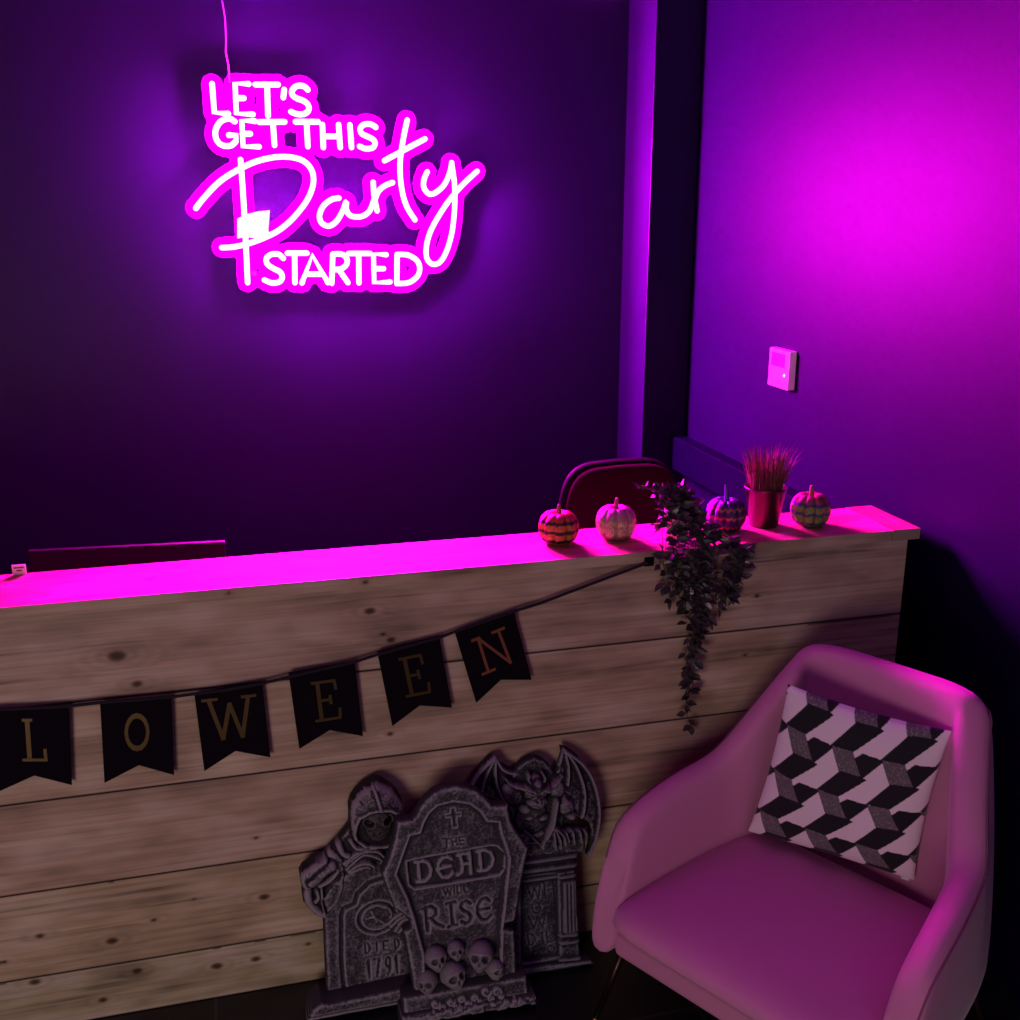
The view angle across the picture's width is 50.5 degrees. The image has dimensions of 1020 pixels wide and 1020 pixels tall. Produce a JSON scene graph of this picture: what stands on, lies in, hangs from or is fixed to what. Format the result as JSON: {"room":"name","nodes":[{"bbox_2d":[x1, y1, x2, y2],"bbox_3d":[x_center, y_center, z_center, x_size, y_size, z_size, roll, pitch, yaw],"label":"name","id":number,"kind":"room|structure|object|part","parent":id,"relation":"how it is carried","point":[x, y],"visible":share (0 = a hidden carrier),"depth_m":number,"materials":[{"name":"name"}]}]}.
{"room":"entertainment venue","nodes":[
{"label":"entertainment venue","id":0,"kind":"room"},
{"bbox_2d":[0,0,629,574],"bbox_3d":[-1.706,-0.676,4.198,4.890,3.000,0.100,-4,16,-14],"label":"wall","id":1,"kind":"structure","parent":0,"point":[147,396],"depth_m":4.33,"materials":[{"name":"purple paint"}]},
{"bbox_2d":[185,0,484,292],"bbox_3d":[-0.666,-1.518,4.146,1.166,1.353,0.089,-4,16,-14],"label":"sign","id":2,"kind":"object","parent":1,"relation":"attached to","point":[234,126],"visible":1,"depth_m":4.20,"materials":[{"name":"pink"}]},
{"bbox_3d":[-1.054,-1.855,3.909,0.043,0.574,0.004,-4,16,-14],"label":"hanging cord","id":3,"kind":"part","parent":2,"relation":"part of","materials":[{"name":"purple plastic"}]},
{"bbox_2d":[90,931,1019,1019],"bbox_3d":[-0.778,1.764,1.292,5.090,0.100,7.270,-4,16,-14],"label":"floor","id":4,"kind":"structure","parent":0,"point":[573,993],"depth_m":2.81,"materials":[{"name":"black wood"}]},
{"bbox_2d":[299,774,410,1019],"bbox_3d":[-0.341,1.004,2.765,0.390,0.654,0.147,-4,16,-14],"label":"prop","id":5,"kind":"object","parent":4,"relation":"on","point":[366,961],"visible":0.75,"depth_m":2.76,"materials":[{"name":"paint"}]},
{"bbox_2d":[380,781,536,1019],"bbox_3d":[-0.131,0.986,2.726,0.379,0.603,0.146,-4,16,-13],"label":"prop","id":6,"kind":"object","parent":4,"relation":"on","point":[453,865],"visible":1,"depth_m":2.73,"materials":[{"name":"paint"}]},
{"bbox_2d":[0,505,920,1019],"bbox_3d":[-0.362,0.670,2.880,3.139,1.132,0.241,-4,16,-14],"label":"reception desk","id":7,"kind":"object","parent":4,"relation":"on","point":[141,888],"depth_m":2.73,"materials":[{"name":"brown wood"}]},
{"bbox_2d":[11,564,26,574],"bbox_3d":[-1.189,0.144,2.618,0.032,0.026,0.005,-4,16,-14],"label":"label tag","id":8,"kind":"object","parent":7,"relation":"on","point":[20,569],"visible":1,"depth_m":2.62,"materials":[{"name":"white paper"}]},
{"bbox_2d":[0,557,653,790],"bbox_3d":[-0.412,0.396,2.650,1.627,0.448,0.013,-4,16,-14],"label":"bunting","id":9,"kind":"object","parent":7,"relation":"hanging from","point":[34,740],"visible":1,"depth_m":2.63,"materials":[{"name":"black fabric"}]},
{"bbox_3d":[-0.418,0.303,2.619,1.602,0.237,0.007,-4,16,-14],"label":"cord","id":10,"kind":"part","parent":9,"relation":"part of","materials":[{"name":"black fabric"}]},
{"bbox_2d":[0,508,891,619],"bbox_3d":[-0.429,0.146,2.711,3.000,0.029,0.238,-4,16,-14],"label":"countertop","id":11,"kind":"structure","parent":7,"relation":"on","point":[73,591],"depth_m":2.69,"materials":[{"name":"white wood"}]},
{"bbox_2d":[538,504,578,545],"bbox_3d":[0.128,0.036,2.853,0.108,0.106,0.107,11,19,33],"label":"pumpkin","id":12,"kind":"object","parent":7,"relation":"on","point":[559,527],"visible":1,"depth_m":2.82,"materials":[{"name":"plastic"}]},
{"bbox_3d":[0.128,0.001,2.843,0.015,0.035,0.015,3,16,12],"label":"pumpkin stem","id":13,"kind":"part","parent":12,"relation":"part of","materials":[{"name":"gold metal"}]},
{"bbox_2d":[596,497,635,540],"bbox_3d":[0.284,0.021,2.890,0.108,0.114,0.108,-5,17,-17],"label":"pumpkin","id":14,"kind":"object","parent":7,"relation":"on","point":[614,522],"visible":1,"depth_m":2.86,"materials":[{"name":"plastic"}]},
{"bbox_3d":[0.284,-0.015,2.880,0.015,0.039,0.015,-13,20,-38],"label":"pumpkin stem","id":15,"kind":"part","parent":14,"relation":"part of","materials":[{"name":"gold metal"}]},
{"bbox_2d":[632,480,755,734],"bbox_3d":[0.485,0.261,2.934,0.293,0.688,0.226,-4,16,-14],"label":"trailing plant","id":16,"kind":"object","parent":7,"relation":"on","point":[682,512],"visible":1,"depth_m":2.83,"materials":[{"name":"green plant"}]},
{"bbox_3d":[0.449,0.036,2.896,0.078,0.082,0.078,-4,16,-14],"label":"pot","id":17,"kind":"part","parent":16,"relation":"part of","materials":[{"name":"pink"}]},
{"bbox_2d":[706,484,745,531],"bbox_3d":[0.593,-0.007,2.963,0.109,0.129,0.110,13,21,39],"label":"pumpkin","id":18,"kind":"object","parent":7,"relation":"on","point":[728,512],"visible":0.91,"depth_m":2.93,"materials":[{"name":"plastic"}]},
{"bbox_3d":[0.592,-0.043,2.953,0.017,0.054,0.015,5,17,17],"label":"pumpkin stem","id":19,"kind":"part","parent":18,"relation":"part of","materials":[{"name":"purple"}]},
{"bbox_2d":[739,442,803,528],"bbox_3d":[0.708,-0.069,2.991,0.182,0.233,0.182,-4,16,-14],"label":"plant pot","id":20,"kind":"object","parent":7,"relation":"on","point":[765,490],"visible":1,"depth_m":2.97,"materials":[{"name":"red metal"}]},
{"bbox_3d":[0.709,-0.012,3.009,0.119,0.112,0.119,-4,16,-14],"label":"metal pot","id":21,"kind":"part","parent":20,"relation":"part of","materials":[{"name":"brown"}]},
{"bbox_2d":[790,485,830,526],"bbox_3d":[0.838,-0.014,3.011,0.109,0.115,0.110,-3,16,-11],"label":"pumpkin","id":22,"kind":"object","parent":7,"relation":"on","point":[810,508],"visible":1,"depth_m":2.98,"materials":[{"name":"plastic"}]},
{"bbox_3d":[0.838,-0.050,3.000,0.015,0.039,0.015,-10,19,-33],"label":"pumpkin stem","id":23,"kind":"part","parent":22,"relation":"part of","materials":[{"name":"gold metal"}]},
{"bbox_2d":[467,744,601,974],"bbox_3d":[0.071,0.959,2.882,0.363,0.661,0.124,-4,16,-13],"label":"prop","id":24,"kind":"object","parent":4,"relation":"on","point":[538,796],"visible":0.8,"depth_m":2.88,"materials":[{"name":"paint"}]},
{"bbox_2d":[559,457,676,528],"bbox_3d":[0.264,0.359,3.822,0.542,1.214,0.626,-5,17,-18],"label":"office chair","id":25,"kind":"object","parent":4,"relation":"on","point":[591,486],"visible":0.11,"depth_m":3.40,"materials":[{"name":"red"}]},
{"bbox_2d":[591,644,993,1019],"bbox_3d":[0.700,0.878,2.541,0.734,0.923,0.815,-15,22,-42],"label":"armchair","id":26,"kind":"object","parent":4,"relation":"on","point":[740,923],"visible":0.92,"depth_m":2.51,"materials":[{"name":"pink fabric"}]},
{"bbox_3d":[0.253,1.177,2.698,0.087,0.238,0.022,5,17,18],"label":"leg","id":27,"kind":"part","parent":26,"relation":"part of","materials":[{"name":"grey metal"}]},
{"bbox_3d":[0.687,1.064,2.581,0.576,0.064,0.666,-15,22,-42],"label":"seat frame","id":28,"kind":"part","parent":26,"relation":"part of","materials":[{"name":"pink fabric"}]},
{"bbox_2d":[612,833,931,1019],"bbox_3d":[0.652,0.972,2.520,0.600,0.090,0.668,-15,22,-42],"label":"seat cushion","id":29,"kind":"object","parent":26,"relation":"on","point":[771,928],"depth_m":2.47,"materials":[{"name":"pink fabric"}]},
{"bbox_2d":[748,684,951,880],"bbox_3d":[0.806,0.660,2.620,0.457,0.461,0.116,8,18,26],"label":"throw pillow","id":30,"kind":"object","parent":26,"relation":"on","point":[853,783],"visible":1,"depth_m":2.57,"materials":[{"name":"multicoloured fabric"}]},
{"bbox_3d":[1.127,1.205,2.598,0.110,0.240,0.021,0,16,-2],"label":"leg","id":31,"kind":"part","parent":26,"relation":"part of","materials":[{"name":"grey metal"}]},
{"bbox_3d":[-0.902,0.768,3.218,1.950,0.760,0.580,-4,16,-14],"label":"desk","id":32,"kind":"object","parent":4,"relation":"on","visible":0},
{"bbox_2d":[27,540,225,572],"bbox_3d":[-1.070,0.254,3.063,0.529,0.314,0.200,-3,16,-9],"label":"computer monitor","id":33,"kind":"object","parent":32,"relation":"on","point":[53,559],"visible":0.17,"depth_m":3.02,"materials":[{"name":"black"}]},
{"bbox_2d":[617,0,703,482],"bbox_3d":[0.613,-0.790,4.599,0.194,3.000,0.294,-4,16,-14],"label":"pillar","id":34,"kind":"structure","parent":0,"point":[665,39],"depth_m":4.39,"materials":[{"name":"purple paint"}]},
{"bbox_2d":[682,0,1019,1000],"bbox_3d":[1.619,0.083,1.535,0.100,3.000,7.170,-4,16,-14],"label":"wall","id":35,"kind":"structure","parent":0,"point":[857,209],"depth_m":3.12,"materials":[{"name":"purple paint"}]},
{"bbox_2d":[670,435,833,512],"bbox_3d":[0.906,-0.056,3.937,0.062,0.140,1.476,-4,16,-14],"label":"trim","id":36,"kind":"structure","parent":35,"relation":"attached to","point":[702,464],"depth_m":4.25,"materials":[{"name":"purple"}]},
{"bbox_2d":[768,347,796,390],"bbox_3d":[0.941,-0.490,3.742,0.030,0.132,0.140,-4,16,-14],"label":"controller","id":37,"kind":"object","parent":35,"relation":"attached to","point":[782,362],"visible":1,"depth_m":3.71,"materials":[{"name":"white plastic"}]}
]}

